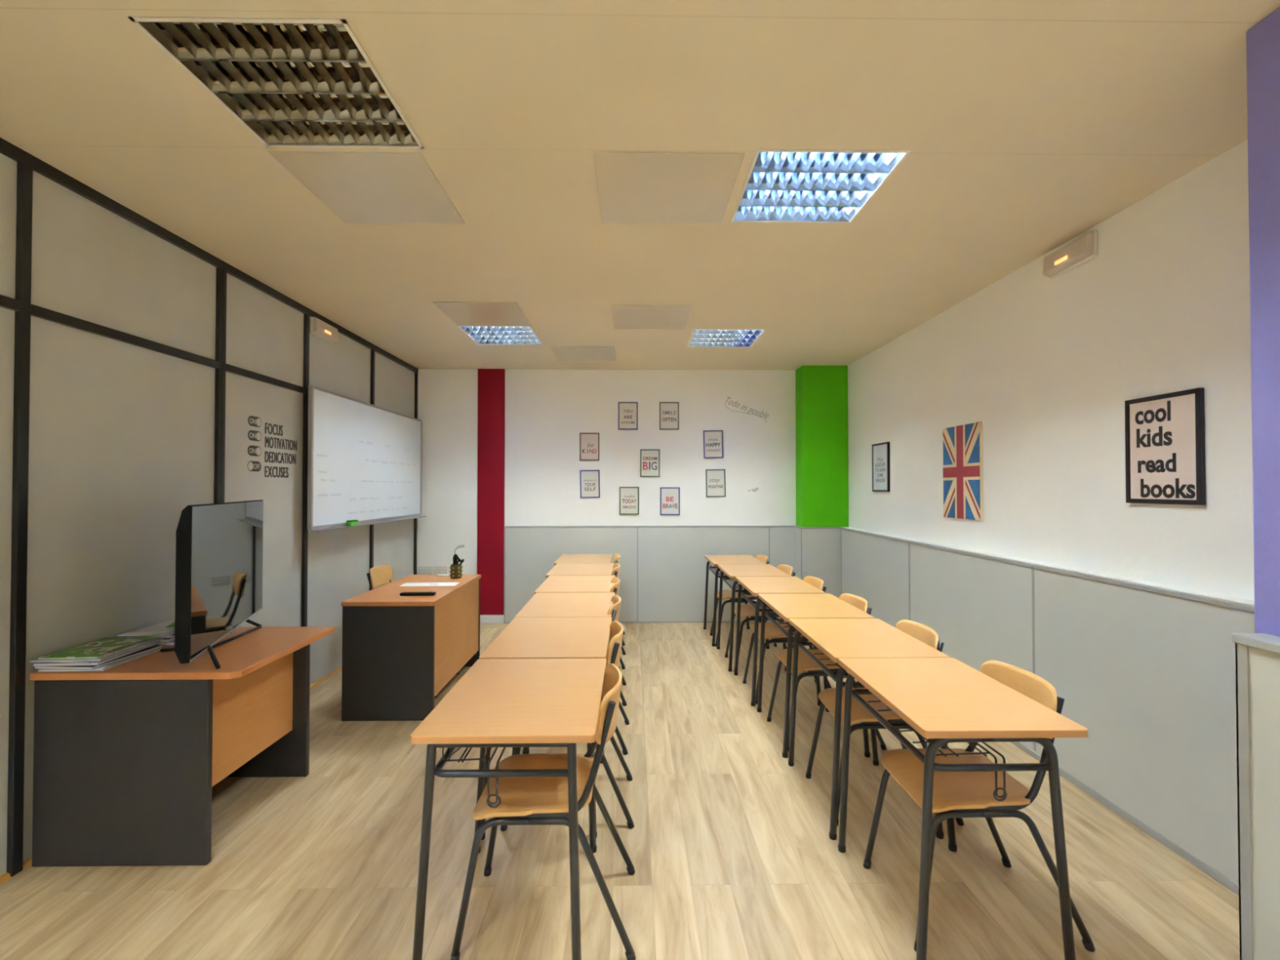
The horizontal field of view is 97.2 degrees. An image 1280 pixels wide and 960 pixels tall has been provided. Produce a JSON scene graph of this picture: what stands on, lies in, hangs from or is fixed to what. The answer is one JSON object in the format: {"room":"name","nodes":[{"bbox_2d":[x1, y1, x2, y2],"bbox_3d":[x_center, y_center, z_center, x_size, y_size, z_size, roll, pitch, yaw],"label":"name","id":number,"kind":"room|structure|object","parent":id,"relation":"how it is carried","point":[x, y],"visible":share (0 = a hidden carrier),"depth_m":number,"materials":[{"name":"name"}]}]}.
{"room":"classroom","nodes":[
{"label":"classroom","id":0,"kind":"room"},
{"bbox_2d":[0,137,417,876],"bbox_3d":[-2.412,0.052,1.055,0.126,2.865,10.180,0,-1,-1],"label":"wall","id":1,"kind":"structure","parent":0,"point":[135,360],"depth_m":2.62,"materials":[{"name":"paint"}]},
{"bbox_2d":[0,666,342,884],"bbox_3d":[-2.365,1.474,1.037,0.020,0.020,10.180,0,-1,-1],"label":"baseboard","id":2,"kind":"structure","parent":1,"relation":"attached to","point":[3,877],"depth_m":2.20,"materials":[{"name":"brown wood"}]},
{"bbox_2d":[248,415,282,435],"bbox_3d":[-2.410,-0.347,3.637,0.001,0.098,0.347,0,-1,-1],"label":"sticker","id":3,"kind":"object","parent":1,"relation":"attached to","point":[255,421],"visible":1,"depth_m":3.58,"materials":[{"name":"black plastic"}]},
{"bbox_2d":[247,461,288,477],"bbox_3d":[-2.411,-0.067,3.666,0.001,0.098,0.414,0,-1,-1],"label":"sticker","id":4,"kind":"object","parent":1,"relation":"attached to","point":[255,466],"visible":1,"depth_m":3.63,"materials":[{"name":"black plastic"}]},
{"bbox_2d":[247,445,296,464],"bbox_3d":[-2.411,-0.162,3.709,0.001,0.098,0.497,0,-1,-1],"label":"sticker","id":5,"kind":"object","parent":1,"relation":"attached to","point":[254,451],"visible":1,"depth_m":3.67,"materials":[{"name":"black plastic"}]},
{"bbox_2d":[247,430,297,450],"bbox_3d":[-2.411,-0.257,3.715,0.001,0.098,0.507,0,-1,-1],"label":"sticker","id":6,"kind":"object","parent":1,"relation":"attached to","point":[253,435],"visible":1,"depth_m":3.70,"materials":[{"name":"black plastic"}]},
{"bbox_2d":[310,316,338,343],"bbox_3d":[-2.390,-1.137,4.282,0.060,0.130,0.310,0,-1,-1],"label":"emergency light","id":7,"kind":"object","parent":1,"relation":"attached to","point":[318,327],"visible":1,"depth_m":4.23,"materials":[{"name":"white plastic"}]},
{"bbox_2d":[306,385,426,532],"bbox_3d":[-2.357,-0.138,5.044,0.150,1.042,2.094,0,-1,-1],"label":"whiteboard","id":8,"kind":"object","parent":1,"relation":"attached to","point":[365,459],"visible":1,"depth_m":4.70,"materials":[{"name":"plastic"}]},
{"bbox_2d":[346,520,358,526],"bbox_3d":[-2.309,0.345,4.529,0.040,0.046,0.110,0,-1,-1],"label":"eraser","id":9,"kind":"object","parent":8,"relation":"on","point":[349,522],"visible":1,"depth_m":4.49,"materials":[{"name":"green plastic"}]},
{"bbox_2d":[311,515,426,532],"bbox_3d":[-2.314,0.374,5.038,0.065,0.018,2.070,0,-1,-1],"label":"tray","id":10,"kind":"object","parent":8,"relation":"on","point":[325,527],"depth_m":4.77,"materials":[{"name":"metal"}]},
{"bbox_2d":[417,368,795,574],"bbox_3d":[-0.123,0.121,6.228,4.850,2.865,0.100,0,-1,-1],"label":"wall","id":11,"kind":"structure","parent":0,"point":[546,411],"depth_m":6.18,"materials":[{"name":"white paint"}]},
{"bbox_2d":[418,565,432,573],"bbox_3d":[-2.332,0.978,6.128,0.150,0.084,0.014,0,-1,-1],"label":"wall socket","id":12,"kind":"object","parent":11,"relation":"attached to","point":[422,569],"visible":1,"depth_m":6.12,"materials":[{"name":"white plastic"}]},
{"bbox_2d":[433,565,447,573],"bbox_3d":[-2.172,0.978,6.130,0.150,0.084,0.014,0,-1,-1],"label":"wall socket","id":13,"kind":"object","parent":11,"relation":"attached to","point":[437,569],"visible":1,"depth_m":6.13,"materials":[{"name":"white plastic"}]},
{"bbox_2d":[476,368,505,614],"bbox_3d":[-1.622,0.125,6.141,0.290,2.675,0.030,0,-1,-1],"label":"trim","id":14,"kind":"structure","parent":11,"relation":"attached to","point":[491,382],"depth_m":6.13,"materials":[{"name":"paint"}]},
{"bbox_2d":[480,614,503,623],"bbox_3d":[-1.962,1.508,6.112,0.970,0.090,0.042,0,-1,-1],"label":"baseboard","id":15,"kind":"structure","parent":11,"relation":"attached to","point":[484,619],"depth_m":6.10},
{"bbox_2d":[579,432,599,460],"bbox_3d":[-0.552,-0.364,6.172,0.214,0.304,0.010,0,-1,-1],"label":"poster","id":16,"kind":"object","parent":11,"relation":"attached to","point":[588,442],"visible":1,"depth_m":6.17,"materials":[{"name":"paper"}]},
{"bbox_2d":[579,470,599,497],"bbox_3d":[-0.547,0.044,6.167,0.214,0.304,0.010,-1,-1,-1],"label":"poster","id":17,"kind":"object","parent":11,"relation":"attached to","point":[589,479],"visible":1,"depth_m":6.17,"materials":[{"name":"paper"}]},
{"bbox_2d":[617,401,637,430],"bbox_3d":[-0.132,-0.703,6.183,0.214,0.304,0.010,0,-1,-1],"label":"poster","id":18,"kind":"object","parent":11,"relation":"attached to","point":[627,411],"visible":1,"depth_m":6.18,"materials":[{"name":"paper"}]},
{"bbox_2d":[619,486,639,515],"bbox_3d":[-0.118,0.228,6.170,0.214,0.304,0.010,0,-1,-1],"label":"poster","id":19,"kind":"object","parent":11,"relation":"attached to","point":[628,495],"visible":1,"depth_m":6.17,"materials":[{"name":"paper"}]},
{"bbox_2d":[503,525,794,622],"bbox_3d":[0.106,1.026,6.153,3.163,1.054,0.031,0,-1,-1],"label":"wall panel","id":20,"kind":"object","parent":11,"relation":"attached to","point":[662,575],"depth_m":6.14,"materials":[{"name":"grey paint"}]},
{"bbox_2d":[640,448,659,476],"bbox_3d":[0.110,-0.184,6.179,0.214,0.304,0.010,0,-1,-1],"label":"poster","id":21,"kind":"object","parent":11,"relation":"attached to","point":[649,458],"visible":1,"depth_m":6.18,"materials":[{"name":"paper"}]},
{"bbox_2d":[659,401,679,430],"bbox_3d":[0.321,-0.703,6.189,0.214,0.304,0.010,0,-1,-1],"label":"poster","id":22,"kind":"object","parent":11,"relation":"attached to","point":[668,411],"visible":1,"depth_m":6.19,"materials":[{"name":"paper"}]},
{"bbox_2d":[660,487,679,515],"bbox_3d":[0.329,0.233,6.177,0.214,0.304,0.010,0,-1,-1],"label":"poster","id":23,"kind":"object","parent":11,"relation":"attached to","point":[669,496],"visible":1,"depth_m":6.18,"materials":[{"name":"paper"}]},
{"bbox_2d":[702,430,723,457],"bbox_3d":[0.804,-0.392,6.192,0.214,0.304,0.010,-1,-1,-1],"label":"poster","id":24,"kind":"object","parent":11,"relation":"attached to","point":[713,439],"visible":1,"depth_m":6.19,"materials":[{"name":"paper"}]},
{"bbox_2d":[705,469,725,497],"bbox_3d":[0.830,0.035,6.186,0.214,0.304,0.010,-1,-1,-1],"label":"poster","id":25,"kind":"object","parent":11,"relation":"attached to","point":[715,478],"visible":1,"depth_m":6.19,"materials":[{"name":"paper"}]},
{"bbox_2d":[724,396,768,422],"bbox_3d":[1.176,-0.773,6.207,0.481,0.287,0.001,0,-1,-1],"label":"sticker","id":26,"kind":"object","parent":11,"relation":"attached to","point":[727,397],"visible":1,"depth_m":6.21,"materials":[{"name":"grey plastic"}]},
{"bbox_2d":[747,487,759,491],"bbox_3d":[1.244,0.107,6.197,0.138,0.045,0.001,0,-1,-1],"label":"sticker","id":27,"kind":"object","parent":11,"relation":"attached to","point":[756,488],"visible":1,"depth_m":6.20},
{"bbox_2d":[793,525,840,598],"bbox_3d":[1.893,1.025,6.053,0.422,1.054,0.282,0,-1,-1],"label":"trim","id":28,"kind":"structure","parent":11,"relation":"attached to","point":[817,550],"depth_m":5.92,"materials":[{"name":"grey paint"}]},
{"bbox_2d":[795,365,848,527],"bbox_3d":[1.959,-0.355,6.089,0.490,1.715,0.250,0,-1,-1],"label":"trim","id":29,"kind":"structure","parent":11,"relation":"attached to","point":[821,392],"depth_m":5.97,"materials":[{"name":"green paint"}]},
{"bbox_2d":[0,622,1239,959],"bbox_3d":[-0.051,1.510,1.069,4.850,0.050,10.380,0,-1,-1],"label":"floor","id":30,"kind":"structure","parent":0,"point":[733,855],"depth_m":2.18,"materials":[{"name":"brown wood"}]},
{"bbox_2d":[30,626,335,866],"bbox_3d":[-1.973,1.129,2.551,0.797,0.750,0.727,0,-1,-1],"label":"desk","id":31,"kind":"object","parent":30,"relation":"on","point":[129,757],"visible":0.88,"depth_m":2.19,"materials":[{"name":"brown wood"}]},
{"bbox_2d":[37,647,163,671],"bbox_3d":[-2.237,0.747,2.359,0.246,0.009,0.300,0,-1,-3],"label":"book","id":32,"kind":"object","parent":31,"relation":"on","point":[126,660],"visible":0.28,"depth_m":2.25,"materials":[{"name":"white paper"}]},
{"bbox_2d":[33,644,162,669],"bbox_3d":[-2.249,0.737,2.359,0.240,0.010,0.310,0,-1,2],"label":"book","id":33,"kind":"object","parent":32,"relation":"on","point":[156,646],"visible":0.33,"depth_m":2.23,"materials":[{"name":"white paper"}]},
{"bbox_2d":[32,643,156,666],"bbox_3d":[-2.261,0.725,2.359,0.240,0.011,0.300,0,-1,-4],"label":"book","id":34,"kind":"object","parent":33,"relation":"on","point":[96,663],"visible":0.25,"depth_m":2.22,"materials":[{"name":"white paper"}]},
{"bbox_2d":[44,640,159,663],"bbox_3d":[-2.255,0.715,2.359,0.236,0.006,0.300,0,-1,4],"label":"book","id":35,"kind":"object","parent":34,"relation":"on","point":[157,642],"visible":0.14,"depth_m":2.21,"materials":[{"name":"white paper"}]},
{"bbox_2d":[29,637,164,662],"bbox_3d":[-2.253,0.708,2.359,0.260,0.006,0.320,0,-1,-4],"label":"book","id":36,"kind":"object","parent":35,"relation":"on","point":[160,638],"visible":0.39,"depth_m":2.21,"materials":[{"name":"white paper"}]},
{"bbox_2d":[36,634,159,659],"bbox_3d":[-2.249,0.695,2.359,0.231,0.018,0.300,0,-1,-2],"label":"book","id":37,"kind":"object","parent":36,"relation":"on","point":[105,646],"visible":1,"depth_m":2.33,"materials":[{"name":"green paper"}]},
{"bbox_2d":[156,640,174,645],"bbox_3d":[-2.254,0.749,2.703,0.230,0.015,0.280,0,-1,-5],"label":"book","id":38,"kind":"object","parent":31,"relation":"on","point":[171,643],"visible":0.02,"depth_m":2.57,"materials":[{"name":"white paper"}]},
{"bbox_2d":[159,637,174,642],"bbox_3d":[-2.254,0.733,2.704,0.230,0.015,0.280,0,-1,1],"label":"book","id":39,"kind":"object","parent":38,"relation":"on","point":[164,640],"visible":0.02,"depth_m":2.56,"materials":[{"name":"white paper"}]},
{"bbox_2d":[117,634,174,638],"bbox_3d":[-2.262,0.718,2.704,0.236,0.012,0.280,0,-1,-6],"label":"book","id":40,"kind":"object","parent":39,"relation":"on","point":[173,635],"visible":0.09,"depth_m":2.57,"materials":[{"name":"white paper"}]},
{"bbox_2d":[116,619,174,636],"bbox_3d":[-2.259,0.696,2.704,0.231,0.030,0.290,0,-1,-1],"label":"book","id":41,"kind":"object","parent":40,"relation":"on","point":[159,628],"visible":0.58,"depth_m":2.61,"materials":[{"name":"white paper"}]},
{"bbox_2d":[164,622,174,627],"bbox_3d":[-2.139,0.682,2.701,0.180,0.010,0.120,0,-1,-24],"label":"folder","id":42,"kind":"object","parent":41,"relation":"on","point":[172,624],"visible":0.15,"depth_m":2.64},
{"bbox_2d":[160,499,263,669],"bbox_3d":[-1.982,0.429,2.630,0.321,0.650,1.038,0,-1,-21],"label":"screen","id":43,"kind":"object","parent":31,"relation":"on","point":[219,546],"visible":1,"depth_m":2.42,"materials":[{"name":"plastic"}]},
{"bbox_2d":[366,564,393,590],"bbox_3d":[-1.966,1.130,4.678,0.576,0.816,0.423,0,-1,-1],"label":"chair","id":44,"kind":"object","parent":30,"relation":"on","point":[382,575],"visible":0.31,"depth_m":4.74,"materials":[{"name":"brown wood"}]},
{"bbox_2d":[341,574,480,720],"bbox_3d":[-1.600,1.151,4.110,0.583,0.750,1.115,0,-1,-1],"label":"desk","id":45,"kind":"object","parent":30,"relation":"on","point":[398,652],"visible":0.88,"depth_m":3.56,"materials":[{"name":"brown wood"}]},
{"bbox_2d":[400,591,435,595],"bbox_3d":[-1.484,0.760,3.769,0.230,0.022,0.044,0,-1,-3],"label":"remote control","id":46,"kind":"object","parent":45,"relation":"on","point":[402,593],"visible":1,"depth_m":3.75,"materials":[{"name":"black plastic"}]},
{"bbox_2d":[400,582,460,586],"bbox_3d":[-1.560,0.776,4.193,0.400,0.002,0.150,0,-1,-4],"label":"paper sheet","id":47,"kind":"object","parent":45,"relation":"on","point":[448,584],"visible":1,"depth_m":4.20,"materials":[{"name":"white paper"}]},
{"bbox_2d":[436,574,449,576],"bbox_3d":[-1.580,0.776,4.588,0.136,0.012,0.040,0,-1,-1],"label":"box","id":48,"kind":"object","parent":45,"relation":"on","point":[437,575],"visible":0.56,"depth_m":4.57,"materials":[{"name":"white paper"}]},
{"bbox_2d":[449,563,462,578],"bbox_3d":[-1.464,0.726,4.490,0.094,0.110,0.096,0,-1,-1],"label":"pot","id":49,"kind":"object","parent":45,"relation":"on","point":[456,571],"visible":1,"depth_m":4.46,"materials":[{"name":"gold metal"}]},
{"bbox_2d":[453,554,464,564],"bbox_3d":[-1.449,0.660,4.499,0.097,0.142,0.033,0,-1,-1],"label":"cable bundle","id":50,"kind":"object","parent":49,"relation":"in","point":[455,557],"visible":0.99,"depth_m":4.49,"materials":[{"name":"black plastic"}]},
{"bbox_2d":[410,657,606,959],"bbox_3d":[-0.401,1.114,1.971,0.536,0.765,0.747,0,-1,-1],"label":"school desk","id":51,"kind":"object","parent":30,"relation":"on","point":[497,703],"visible":0.98,"depth_m":1.71,"materials":[{"name":"brown wood"}]},
{"bbox_2d":[442,746,506,808],"bbox_3d":[-0.506,0.865,2.001,0.182,0.213,0.690,0,-1,-1],"label":"basket","id":52,"kind":"object","parent":51,"relation":"on","point":[449,752],"depth_m":1.69,"materials":[{"name":"metal"}]},
{"bbox_2d":[450,663,635,959],"bbox_3d":[-0.303,1.093,1.956,0.576,0.816,0.423,0,-1,-1],"label":"chair","id":53,"kind":"object","parent":30,"relation":"on","point":[524,801],"visible":0.88,"depth_m":1.82,"materials":[{"name":"brown wood"}]},
{"bbox_2d":[479,617,612,839],"bbox_3d":[-0.416,1.124,2.709,0.536,0.765,0.747,0,-1,-1],"label":"school desk","id":54,"kind":"object","parent":30,"relation":"on","point":[523,637],"visible":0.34,"depth_m":2.60,"materials":[{"name":"wood"}]},
{"bbox_2d":[514,592,614,617],"bbox_3d":[-0.431,1.134,3.438,0.536,0.765,0.747,0,-1,-1],"label":"school desk","id":55,"kind":"object","parent":30,"relation":"on","point":[541,604],"visible":0.38,"depth_m":3.38,"materials":[{"name":"wood"}]},
{"bbox_2d":[500,620,634,831],"bbox_3d":[-0.318,1.102,2.636,0.576,0.816,0.423,0,-1,-2],"label":"chair","id":56,"kind":"object","parent":30,"relation":"on","point":[614,649],"visible":0.27,"depth_m":2.47,"materials":[{"name":"brown wood"}]},
{"bbox_2d":[534,575,615,594],"bbox_3d":[-0.461,1.144,4.177,0.536,0.765,0.747,0,-1,-1],"label":"school desk","id":57,"kind":"object","parent":30,"relation":"on","point":[553,584],"visible":0.28,"depth_m":4.12,"materials":[{"name":"wood"}]},
{"bbox_2d":[527,595,629,755],"bbox_3d":[-0.353,1.111,3.316,0.576,0.816,0.423,0,-1,0],"label":"chair","id":58,"kind":"object","parent":30,"relation":"on","point":[614,610],"visible":0.16,"depth_m":3.20,"materials":[{"name":"brown wood"}]},
{"bbox_2d":[546,563,613,577],"bbox_3d":[-0.506,1.154,4.912,0.536,0.765,0.747,0,-1,-1],"label":"school desk","id":59,"kind":"object","parent":30,"relation":"on","point":[559,569],"visible":0.25,"depth_m":4.86,"materials":[{"name":"wood"}]},
{"bbox_2d":[553,553,613,565],"bbox_3d":[-0.553,1.164,5.641,0.536,0.765,0.747,0,-1,-1],"label":"school desk","id":60,"kind":"object","parent":30,"relation":"on","point":[564,558],"visible":0.21,"depth_m":5.59,"materials":[{"name":"wood"}]},
{"bbox_2d":[609,577,626,706],"bbox_3d":[-0.382,1.121,4.000,0.576,0.816,0.423,0,-1,-2],"label":"chair","id":61,"kind":"object","parent":30,"relation":"on","point":[615,588],"visible":0.16,"depth_m":3.89,"materials":[{"name":"brown wood"}]},
{"bbox_2d":[610,563,626,669],"bbox_3d":[-0.408,1.131,4.770,0.576,0.816,0.423,0,-1,-1],"label":"chair","id":62,"kind":"object","parent":30,"relation":"on","point":[615,571],"visible":0.17,"depth_m":4.65,"materials":[{"name":"brown wood"}]},
{"bbox_2d":[612,554,625,645],"bbox_3d":[-0.433,1.140,5.449,0.576,0.816,0.423,0,-1,-2],"label":"chair","id":63,"kind":"object","parent":30,"relation":"on","point":[616,557],"visible":0.16,"depth_m":5.34,"materials":[{"name":"brown wood"}]},
{"bbox_2d":[703,555,765,646],"bbox_3d":[0.912,1.163,5.564,0.498,0.765,0.721,0,-1,-1],"label":"school desk","id":64,"kind":"object","parent":30,"relation":"on","point":[714,560],"visible":0.55,"depth_m":5.47,"materials":[{"name":"wood"}]},
{"bbox_2d":[709,564,742,587],"bbox_3d":[0.841,0.913,5.594,0.233,0.213,0.664,0,-1,-1],"label":"basket","id":65,"kind":"object","parent":64,"relation":"on","point":[718,576],"depth_m":5.51,"materials":[{"name":"metal"}]},
{"bbox_2d":[710,554,777,647],"bbox_3d":[0.983,1.140,5.420,0.576,0.816,0.423,0,-1,0],"label":"chair","id":66,"kind":"object","parent":30,"relation":"on","point":[726,593],"visible":0.39,"depth_m":5.28,"materials":[{"name":"brown wood"}]},
{"bbox_2d":[716,564,791,671],"bbox_3d":[0.952,1.153,4.849,0.498,0.765,0.721,0,-1,-1],"label":"school desk","id":67,"kind":"object","parent":30,"relation":"on","point":[731,571],"visible":0.58,"depth_m":4.77,"materials":[{"name":"wood"}]},
{"bbox_2d":[723,573,764,604],"bbox_3d":[0.881,0.904,4.880,0.233,0.213,0.664,0,-1,-1],"label":"basket","id":68,"kind":"object","parent":67,"relation":"on","point":[725,578],"depth_m":4.84,"materials":[{"name":"metal"}]},
{"bbox_2d":[724,564,804,671],"bbox_3d":[1.028,1.130,4.705,0.576,0.816,0.423,0,-1,-2],"label":"chair","id":69,"kind":"object","parent":30,"relation":"on","point":[746,610],"visible":0.3,"depth_m":4.66,"materials":[{"name":"brown wood"}]},
{"bbox_2d":[733,576,825,706],"bbox_3d":[0.992,1.143,4.135,0.498,0.765,0.721,0,-1,-1],"label":"school desk","id":70,"kind":"object","parent":30,"relation":"on","point":[755,585],"visible":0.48,"depth_m":4.02,"materials":[{"name":"wood"}]},
{"bbox_2d":[742,587,790,626],"bbox_3d":[0.921,0.894,4.165,0.233,0.213,0.664,0,-1,-1],"label":"basket","id":71,"kind":"object","parent":70,"relation":"on","point":[749,601],"depth_m":4.12,"materials":[{"name":"metal"}]},
{"bbox_2d":[742,576,831,703],"bbox_3d":[1.062,1.121,4.051,0.576,0.816,0.423,0,-1,-1],"label":"chair","id":72,"kind":"object","parent":30,"relation":"on","point":[771,631],"visible":0.35,"depth_m":4.04,"materials":[{"name":"brown wood"}]},
{"bbox_2d":[756,593,874,758],"bbox_3d":[1.021,1.134,3.410,0.498,0.765,0.721,0,-1,-1],"label":"school desk","id":73,"kind":"object","parent":30,"relation":"on","point":[787,606],"visible":0.63,"depth_m":3.29,"materials":[{"name":"wood"}]},
{"bbox_2d":[765,608,829,658],"bbox_3d":[0.951,0.884,3.441,0.233,0.213,0.664,0,-1,-1],"label":"basket","id":74,"kind":"object","parent":73,"relation":"on","point":[767,614],"depth_m":3.42,"materials":[{"name":"metal"}]},
{"bbox_2d":[766,593,886,751],"bbox_3d":[1.092,1.112,3.366,0.576,0.816,0.423,0,-1,-2],"label":"chair","id":75,"kind":"object","parent":30,"relation":"on","point":[806,663],"visible":0.41,"depth_m":3.34,"materials":[{"name":"brown wood"}]},
{"bbox_2d":[788,617,949,839],"bbox_3d":[1.038,1.124,2.696,0.498,0.765,0.721,0,-1,-1],"label":"school desk","id":76,"kind":"object","parent":30,"relation":"on","point":[856,637],"visible":0.6,"depth_m":2.59,"materials":[{"name":"wood"}]},
{"bbox_2d":[799,635,889,709],"bbox_3d":[0.968,0.875,2.727,0.233,0.213,0.664,0,-1,-1],"label":"basket","id":77,"kind":"object","parent":76,"relation":"on","point":[802,644],"depth_m":2.70,"materials":[{"name":"metal"}]},
{"bbox_2d":[805,619,964,826],"bbox_3d":[1.127,1.103,2.667,0.576,0.816,0.423,0,-1,0],"label":"chair","id":78,"kind":"object","parent":30,"relation":"on","point":[926,634],"visible":0.3,"depth_m":2.64,"materials":[{"name":"brown wood"}]},
{"bbox_2d":[837,657,1088,959],"bbox_3d":[1.056,1.115,1.993,0.498,0.765,0.721,0,-1,-1],"label":"school desk","id":79,"kind":"object","parent":30,"relation":"on","point":[944,700],"visible":1,"depth_m":1.75,"materials":[{"name":"brown wood"}]},
{"bbox_2d":[852,680,1007,801],"bbox_3d":[0.985,0.865,2.023,0.233,0.213,0.664,0,-1,-1],"label":"basket","id":80,"kind":"object","parent":79,"relation":"on","point":[855,692],"depth_m":1.81,"materials":[{"name":"metal"}]},
{"bbox_2d":[862,660,1094,951],"bbox_3d":[1.156,1.094,1.997,0.576,0.816,0.423,0,-1,-1],"label":"chair","id":81,"kind":"object","parent":30,"relation":"on","point":[956,794],"visible":0.66,"depth_m":1.93,"materials":[{"name":"brown wood"}]},
{"bbox_2d":[1231,633,1279,959],"bbox_3d":[1.676,0.952,1.244,0.092,1.070,0.605,0,-1,-1],"label":"half wall","id":82,"kind":"structure","parent":30,"relation":"on","point":[1257,655],"depth_m":1.49,"materials":[{"name":"grey paint"}]},
{"bbox_2d":[0,0,1279,369],"bbox_3d":[-0.050,-1.280,1.107,4.850,0.001,10.380,0,-1,-1],"label":"ceiling","id":83,"kind":"structure","parent":0,"point":[1026,126],"depth_m":2.07,"materials":[{"name":"beige paint"}]},
{"bbox_2d":[128,16,423,148],"bbox_3d":[-1.116,-1.321,1.852,0.592,0.108,0.592,0,-1,-1],"label":"ceiling light","id":84,"kind":"object","parent":83,"relation":"attached to","point":[290,82],"visible":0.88,"depth_m":1.83,"materials":[{"name":"white metal"}]},
{"bbox_2d":[267,151,465,223],"bbox_3d":[-1.145,-1.260,2.466,0.584,0.004,0.584,0,-1,-1],"label":"ceiling panel","id":85,"kind":"object","parent":83,"relation":"attached to","point":[357,187],"visible":1,"depth_m":2.41,"materials":[{"name":"beige"}]},
{"bbox_2d":[432,302,531,326],"bbox_3d":[-1.160,-1.236,4.226,0.584,0.004,0.584,0,-1,-1],"label":"ceiling panel","id":86,"kind":"object","parent":83,"relation":"attached to","point":[462,313],"visible":1,"depth_m":4.19,"materials":[{"name":"beige"}]},
{"bbox_2d":[458,325,543,345],"bbox_3d":[-1.168,-1.281,4.812,0.592,0.108,0.592,0,-1,-1],"label":"ceiling light","id":87,"kind":"object","parent":83,"relation":"attached to","point":[512,335],"visible":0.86,"depth_m":4.81,"materials":[{"name":"white metal"}]},
{"bbox_2d":[550,346,616,360],"bbox_3d":[-0.532,-1.219,5.460,0.584,0.004,0.584,0,-1,-1],"label":"ceiling panel","id":88,"kind":"object","parent":83,"relation":"attached to","point":[562,353],"visible":1,"depth_m":5.41,"materials":[{"name":"beige"}]},
{"bbox_2d":[611,305,693,328],"bbox_3d":[0.084,-1.235,4.299,0.584,0.004,0.584,0,-1,-1],"label":"ceiling panel","id":89,"kind":"object","parent":83,"relation":"attached to","point":[624,317],"visible":1,"depth_m":4.25,"materials":[{"name":"beige"}]},
{"bbox_2d":[594,151,745,224],"bbox_3d":[0.110,-1.260,2.469,0.584,0.004,0.584,0,-1,-1],"label":"ceiling panel","id":90,"kind":"object","parent":83,"relation":"attached to","point":[633,187],"visible":1,"depth_m":2.42,"materials":[{"name":"beige"}]},
{"bbox_2d":[686,328,765,347],"bbox_3d":[0.731,-1.280,4.909,0.592,0.108,0.592,0,-1,-1],"label":"ceiling light","id":91,"kind":"object","parent":83,"relation":"attached to","point":[700,338],"visible":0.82,"depth_m":4.90,"materials":[{"name":"white metal"}]},
{"bbox_2d":[730,148,911,223],"bbox_3d":[0.741,-1.313,2.459,0.592,0.108,0.592,0,-1,-1],"label":"ceiling light","id":92,"kind":"object","parent":83,"relation":"attached to","point":[834,186],"visible":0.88,"depth_m":2.44,"materials":[{"name":"white metal"}]},
{"bbox_2d":[847,139,1254,600],"bbox_3d":[2.324,0.053,1.123,0.100,2.865,10.180,0,-1,-1],"label":"wall","id":93,"kind":"structure","parent":0,"point":[1048,367],"depth_m":2.80,"materials":[{"name":"white paint"}]},
{"bbox_2d":[871,441,889,491],"bbox_3d":[2.206,-0.115,5.169,0.020,0.444,0.330,0,-1,-1],"label":"framed print","id":94,"kind":"object","parent":93,"relation":"attached to","point":[880,451],"visible":1,"depth_m":5.15,"materials":[{"name":"white paper"}]},
{"bbox_2d":[942,422,982,520],"bbox_3d":[2.224,-0.056,3.898,0.020,0.644,0.434,0,-1,-1],"label":"picture","id":95,"kind":"object","parent":93,"relation":"attached to","point":[962,445],"visible":1,"depth_m":3.86},
{"bbox_2d":[840,527,1254,895],"bbox_3d":[2.181,0.997,3.888,0.108,1.052,4.620,0,-1,-1],"label":"wall panel","id":96,"kind":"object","parent":93,"relation":"attached to","point":[1149,672],"depth_m":2.56,"materials":[{"name":"grey paint"}]},
{"bbox_2d":[844,527,1254,605],"bbox_3d":[2.197,0.469,3.771,0.080,0.004,4.370,0,-1,-1],"label":"trim","id":97,"kind":"structure","parent":93,"relation":"attached to","point":[1099,574],"depth_m":2.73,"materials":[{"name":"white paint"}]},
{"bbox_2d":[1042,230,1097,278],"bbox_3d":[2.219,-1.163,2.923,0.060,0.130,0.310,0,-1,-1],"label":"emergency light","id":98,"kind":"object","parent":93,"relation":"attached to","point":[1085,248],"visible":1,"depth_m":2.88,"materials":[{"name":"white plastic"}]},
{"bbox_2d":[1124,387,1205,505],"bbox_3d":[2.245,-0.132,2.424,0.020,0.470,0.344,0,-1,-1],"label":"framed print","id":99,"kind":"object","parent":93,"relation":"attached to","point":[1165,433],"visible":1,"depth_m":2.40,"materials":[{"name":"white paper"}]},
{"bbox_2d":[1245,6,1279,636],"bbox_3d":[1.996,0.105,1.317,0.550,2.765,0.540,0,-1,-1],"label":"pillar","id":100,"kind":"structure","parent":93,"relation":"attached to","point":[1263,39],"depth_m":1.55,"materials":[{"name":"purple paint"}]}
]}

